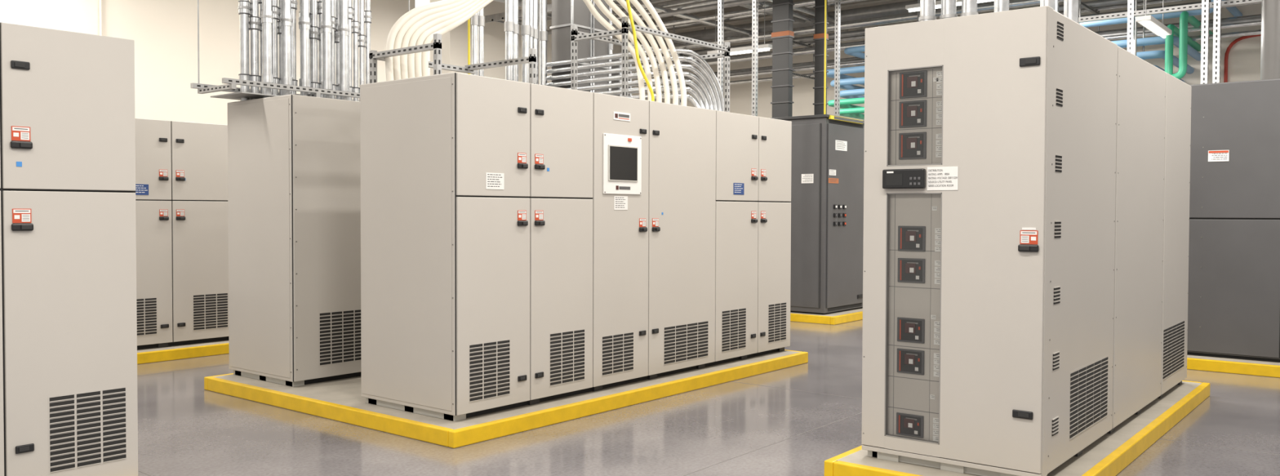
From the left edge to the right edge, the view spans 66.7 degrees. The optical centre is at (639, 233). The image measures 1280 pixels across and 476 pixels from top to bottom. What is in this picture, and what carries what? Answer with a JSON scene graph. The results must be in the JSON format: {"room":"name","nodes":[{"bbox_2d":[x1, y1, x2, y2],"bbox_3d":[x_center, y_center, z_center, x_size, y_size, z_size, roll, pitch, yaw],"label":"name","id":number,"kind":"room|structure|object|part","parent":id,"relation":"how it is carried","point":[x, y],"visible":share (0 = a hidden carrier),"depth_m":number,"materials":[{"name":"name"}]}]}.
{"room":"electrical equipment room","nodes":[
{"label":"electrical equipment room","id":0,"kind":"room"},
{"bbox_2d":[0,0,665,124],"bbox_3d":[-6.058,-1.625,13.324,0.200,5.700,21.200,1,2,39],"label":"wall","id":1,"kind":"structure","parent":0,"point":[164,33],"depth_m":13.07,"materials":[{"name":"beige paint"}]},
{"bbox_2d":[99,0,102,35],"bbox_3d":[-6.772,-1.552,12.231,0.030,5.600,0.030,1,2,39],"label":"conduit","id":2,"kind":"object","parent":1,"relation":"attached to","point":[100,1],"visible":0.02,"depth_m":12.19,"materials":[{"name":"silver metal"}]},
{"bbox_2d":[137,319,1279,475],"bbox_3d":[0.942,1.425,7.747,18.200,0.100,21.200,1,2,39],"label":"floor","id":3,"kind":"structure","parent":0,"point":[185,428],"depth_m":6.70,"materials":[{"name":"concrete"}]},
{"bbox_2d":[137,339,229,364],"bbox_3d":[-5.264,1.237,10.559,1.400,0.110,7.800,1,2,39],"label":"pad","id":4,"kind":"object","parent":3,"relation":"on","point":[149,355],"visible":0.04,"depth_m":10.12,"materials":[{"name":"concrete"}]},
{"bbox_2d":[134,118,228,349],"bbox_3d":[-4.867,-0.015,11.046,1.066,2.373,6.303,1,2,39],"label":"electrical cabinet","id":5,"kind":"object","parent":4,"relation":"on","point":[181,167],"visible":0.35,"depth_m":10.27,"materials":[{"name":"beige metal"}]},
{"bbox_2d":[415,0,449,75],"bbox_3d":[-2.422,-1.569,11.359,0.470,5.700,0.500,1,2,39],"label":"column","id":6,"kind":"structure","parent":3,"relation":"on","point":[445,37],"depth_m":11.29,"materials":[{"name":"beige paint"}]},
{"bbox_2d":[204,349,808,448],"bbox_3d":[-1.016,1.281,9.177,3.272,0.110,4.685,1,2,39],"label":"pad","id":7,"kind":"object","parent":3,"relation":"on","point":[341,400],"visible":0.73,"depth_m":7.47,"materials":[{"name":"concrete"}]},
{"bbox_2d":[227,94,360,386],"bbox_3d":[-1.808,0.021,9.868,1.049,2.373,4.403,1,2,39],"label":"electrical cabinet","id":8,"kind":"object","parent":7,"relation":"on","point":[294,161],"visible":0.22,"depth_m":8.11,"materials":[{"name":"beige metal"}]},
{"bbox_2d":[295,111,360,370],"bbox_3d":[-2.574,0.061,8.120,0.005,2.090,0.663,1,2,39],"label":"panel","id":9,"kind":"object","parent":8,"relation":"attached to","point":[328,159],"depth_m":8.09,"materials":[{"name":"grey paint"}]},
{"bbox_2d":[360,71,791,421],"bbox_3d":[-0.250,0.054,8.633,1.110,2.373,4.472,1,2,39],"label":"electrical cabinet","id":10,"kind":"object","parent":7,"relation":"on","point":[522,243],"visible":1,"depth_m":7.31,"materials":[{"name":"beige metal"}]},
{"bbox_2d":[368,33,536,84],"bbox_3d":[-1.395,-1.255,7.404,0.783,0.341,1.022,1,2,39],"label":"rack","id":11,"kind":"object","parent":10,"relation":"on","point":[436,46],"visible":0.81,"depth_m":7.25,"materials":[{"name":"grey metal"}]},
{"bbox_2d":[385,0,686,106],"bbox_3d":[-0.840,-1.795,8.406,3.158,1.359,0.407,-1,2,-42],"label":"bundle","id":12,"kind":"object","parent":10,"relation":"on","point":[417,26],"visible":0.76,"depth_m":7.77,"materials":[{"name":"beige plastic"}]},
{"bbox_2d":[471,0,613,90],"bbox_3d":[-1.057,-2.770,10.465,0.255,3.210,2.030,1,2,42],"label":"bundle","id":13,"kind":"object","parent":10,"relation":"on","point":[534,33],"visible":0.43,"depth_m":10.21,"materials":[{"name":"metal"}]},
{"bbox_2d":[549,0,631,96],"bbox_3d":[-0.543,-2.596,10.973,0.335,2.817,1.020,1,2,39],"label":"vertical busway","id":14,"kind":"object","parent":10,"relation":"on","point":[565,13],"visible":0.24,"depth_m":10.65,"materials":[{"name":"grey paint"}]},
{"bbox_3d":[-0.137,-0.559,7.896,0.022,0.482,0.479,1,2,39],"label":"touchscreen panel","id":15,"kind":"part","parent":10,"relation":"part of","materials":[{"name":"white"}]},
{"bbox_2d":[546,48,724,111],"bbox_3d":[-0.182,-1.508,10.152,2.076,0.707,0.665,1,1,16],"label":"bundle","id":16,"kind":"object","parent":10,"relation":"on","point":[709,95],"visible":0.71,"depth_m":10.01,"materials":[{"name":"metal"}]},
{"bbox_2d":[571,16,729,112],"bbox_3d":[0.137,-1.514,9.299,0.643,0.781,1.643,1,2,39],"label":"rack","id":17,"kind":"object","parent":10,"relation":"on","point":[576,35],"visible":0.74,"depth_m":8.85,"materials":[{"name":"grey metal"}]},
{"bbox_2d":[137,321,1276,475],"bbox_3d":[0.958,1.378,7.605,18.000,0.001,21.000,1,2,39],"label":"joint","id":18,"kind":"object","parent":3,"relation":"on","point":[798,322],"visible":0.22,"depth_m":6.63,"materials":[{"name":"grey"}]},
{"bbox_2d":[717,0,840,115],"bbox_3d":[2.041,-1.585,13.728,2.005,5.710,0.318,0,1,-23],"label":"post","id":19,"kind":"object","parent":3,"relation":"on","point":[720,2],"visible":0.39,"depth_m":13.41,"materials":[{"name":"grey metal"}]},
{"bbox_2d":[790,307,862,324],"bbox_3d":[2.900,1.155,15.154,1.950,0.110,3.200,1,2,39],"label":"pad","id":20,"kind":"object","parent":3,"relation":"on","point":[842,317],"visible":0.27,"depth_m":13.59,"materials":[{"name":"concrete"}]},
{"bbox_2d":[768,114,864,314],"bbox_3d":[2.760,-0.291,14.948,1.602,2.790,2.510,1,2,39],"label":"enclosure","id":21,"kind":"object","parent":20,"relation":"on","point":[827,202],"visible":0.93,"depth_m":13.75,"materials":[{"name":"paint"}]},
{"bbox_2d":[770,0,829,117],"bbox_3d":[2.386,-2.865,14.419,0.883,2.380,0.331,0,1,-9],"label":"conduit","id":22,"kind":"object","parent":21,"relation":"on","point":[782,34],"visible":0.8,"depth_m":14.37,"materials":[{"name":"grey metal"}]},
{"bbox_2d":[824,380,1209,475],"bbox_3d":[2.947,1.345,6.933,1.300,0.110,4.390,1,2,39],"label":"pad","id":23,"kind":"object","parent":3,"relation":"on","point":[1111,453],"visible":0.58,"depth_m":5.89,"materials":[{"name":"concrete"}]},
{"bbox_2d":[861,5,1191,475],"bbox_3d":[2.954,0.035,6.919,1.025,2.510,4.080,1,2,39],"label":"tall cabinet","id":24,"kind":"object","parent":23,"relation":"on","point":[1027,172],"visible":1,"depth_m":5.47,"materials":[{"name":"beige metal"}]},
{"bbox_3d":[1.570,0.128,5.523,0.363,2.200,0.011,1,2,39],"label":"breaker panel","id":25,"kind":"part","parent":24,"relation":"part of","materials":[{"name":"grey metal"}]},
{"bbox_3d":[1.707,0.046,5.373,1.014,2.461,0.030,1,2,39],"label":"door","id":26,"kind":"part","parent":24,"relation":"part of","materials":[{"name":"grey paint"}]},
{"bbox_2d":[918,0,1079,23],"bbox_3d":[2.256,-2.685,5.931,1.090,2.990,0.262,0,1,-11],"label":"stub","id":27,"kind":"object","parent":24,"relation":"on","point":[927,7],"visible":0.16,"depth_m":5.91,"materials":[{"name":"metal"}]},
{"bbox_2d":[1054,0,1262,84],"bbox_3d":[6.282,-1.526,11.715,2.631,5.720,0.409,1,2,41],"label":"rack","id":28,"kind":"object","parent":3,"relation":"on","point":[1206,5],"visible":0.14,"depth_m":11.25,"materials":[{"name":"metal"}]},
{"bbox_2d":[1186,354,1279,377],"bbox_3d":[7.123,1.302,9.360,4.600,0.110,1.730,1,2,39],"label":"pad","id":29,"kind":"object","parent":3,"relation":"on","point":[1208,363],"visible":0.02,"depth_m":9.40,"materials":[{"name":"concrete"}]},
{"bbox_2d":[1186,78,1279,362],"bbox_3d":[7.158,-0.118,9.326,4.150,2.730,1.293,1,2,39],"label":"switchboard","id":30,"kind":"object","parent":29,"relation":"on","point":[1233,295],"visible":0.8,"depth_m":9.55,"materials":[{"name":"paint"}]},
{"bbox_2d":[1260,0,1279,79],"bbox_3d":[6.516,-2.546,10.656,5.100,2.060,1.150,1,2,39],"label":"column","id":31,"kind":"structure","parent":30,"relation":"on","point":[1270,9],"depth_m":9.98,"materials":[{"name":"grey paint"}]},
{"bbox_3d":[-3.867,1.401,4.923,1.250,0.050,2.170,1,2,39],"label":"pad","id":32,"kind":"object","parent":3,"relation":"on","visible":0},
{"bbox_2d":[0,22,137,475],"bbox_3d":[-3.784,0.159,4.904,1.061,2.433,1.990,1,2,39],"label":"tall cabinet","id":33,"kind":"object","parent":32,"relation":"on","point":[68,404],"visible":1,"depth_m":5.08,"materials":[{"name":"beige metal"}]},
{"bbox_2d":[48,385,127,475],"bbox_3d":[-2.934,1.040,5.176,0.005,0.411,0.393,1,2,39],"label":"vent grille","id":34,"kind":"object","parent":33,"relation":"attached to","point":[87,425],"depth_m":5.17,"materials":[{"name":"beige metal"}]},
{"bbox_2d":[612,0,893,32],"bbox_3d":[4.945,-4.187,12.408,18.000,0.310,7.060,1,2,39],"label":"ceiling beam","id":35,"kind":"structure","parent":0,"point":[736,8],"depth_m":19.27,"materials":[{"name":"metal"}]},
{"bbox_2d":[665,0,1261,119],"bbox_3d":[7.615,-1.641,15.793,18.000,5.700,0.200,1,2,39],"label":"wall","id":36,"kind":"structure","parent":0,"point":[1244,56],"depth_m":18.11,"materials":[{"name":"beige paint"}]},
{"bbox_2d":[1223,34,1261,82],"bbox_3d":[10.498,-0.862,13.313,4.374,4.274,0.048,1,2,39],"label":"pipe","id":37,"kind":"object","parent":36,"relation":"attached to","point":[1226,55],"visible":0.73,"depth_m":14.60,"materials":[{"name":"metal"}]},
{"bbox_3d":[0.960,-4.333,7.614,18.200,0.180,21.200,1,2,39],"label":"ceiling","id":38,"kind":"structure","parent":0,"visible":0},
{"bbox_2d":[190,0,409,101],"bbox_3d":[-2.974,-2.759,8.767,0.563,3.165,1.931,1,2,39],"label":"rack","id":39,"kind":"object","parent":38,"relation":"hanging from","point":[230,86],"visible":0.37,"depth_m":8.25,"materials":[{"name":"grey metal"}]},
{"bbox_2d":[237,0,372,101],"bbox_3d":[-2.938,-2.737,8.788,0.313,3.210,1.350,1,2,39],"label":"bundle","id":40,"kind":"object","parent":39,"relation":"attached to","point":[326,27],"visible":0.9,"depth_m":8.72,"materials":[{"name":"metal"}]},
{"bbox_2d":[467,0,826,114],"bbox_3d":[0.985,-1.548,10.655,1.094,5.491,6.676,1,2,38],"label":"cable","id":41,"kind":"object","parent":38,"relation":"hanging from","point":[642,70],"visible":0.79,"depth_m":8.54,"materials":[{"name":"yellow plastic"}]},
{"bbox_2d":[706,48,717,54],"label":"fluorescent light fixture","id":42,"kind":"object","parent":38,"relation":"hanging from","point":[716,51],"depth_m":16.32,"materials":[{"name":"white plastic"}]},
{"bbox_2d":[715,8,715,44],"label":"fluorescent light fixture","id":43,"kind":"object","parent":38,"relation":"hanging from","point":[715,9],"depth_m":16.36,"materials":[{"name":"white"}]},
{"bbox_2d":[729,45,751,55],"label":"fluorescent light fixture","id":44,"kind":"object","parent":38,"relation":"hanging from","point":[744,50],"depth_m":16.01,"materials":[{"name":"white"}]},
{"bbox_2d":[758,0,772,51],"label":"fluorescent light fixture","id":45,"kind":"object","parent":38,"relation":"hanging from","point":[762,47],"depth_m":15.75,"materials":[{"name":"white"}]},
{"bbox_2d":[493,0,1261,92],"bbox_3d":[4.862,-3.572,12.641,17.400,1.610,7.900,1,2,39],"label":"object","id":46,"kind":"object","parent":38,"relation":"hanging from","point":[856,19],"visible":0.29,"depth_m":16.92,"materials":[{"name":"metal"}]},
{"bbox_2d":[484,0,669,25],"bbox_3d":[0.645,-3.587,14.260,8.000,0.120,0.530,1,2,39],"label":"cable tray","id":47,"kind":"object","parent":46,"relation":"attached to","point":[499,17],"visible":0.12,"depth_m":16.27,"materials":[{"name":"silver metal"}]},
{"bbox_2d":[905,3,919,12],"label":"fluorescent light fixture","id":48,"kind":"object","parent":38,"relation":"hanging from","point":[913,7],"depth_m":14.76,"materials":[{"name":"white plastic"}]},
{"bbox_2d":[935,0,941,8],"label":"fluorescent light fixture","id":49,"kind":"object","parent":38,"relation":"hanging from","point":[938,3],"depth_m":14.51,"materials":[{"name":"white plastic"}]},
{"bbox_2d":[956,0,961,5],"label":"fluorescent light fixture","id":50,"kind":"object","parent":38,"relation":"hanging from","point":[958,2],"depth_m":14.34,"materials":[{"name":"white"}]},
{"bbox_2d":[977,0,994,3],"label":"fluorescent light fixture","id":51,"kind":"object","parent":38,"relation":"hanging from","point":[978,1],"depth_m":14.13,"materials":[{"name":"white plastic"}]},
{"bbox_2d":[826,0,1242,119],"bbox_3d":[5.936,-3.199,15.463,5.955,2.580,2.370,1,2,39],"label":"pipes","id":52,"kind":"object","parent":38,"relation":"hanging from","point":[854,95],"visible":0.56,"depth_m":13.71,"materials":[{"name":"teal metal"}]},
{"bbox_2d":[1135,0,1172,38],"bbox_3d":[6.178,-3.402,11.649,0.160,1.957,1.200,1,2,39],"label":"fluorescent light fixture","id":53,"kind":"object","parent":38,"relation":"hanging from","point":[1149,22],"visible":1,"depth_m":11.50,"materials":[{"name":"white"}]}
]}

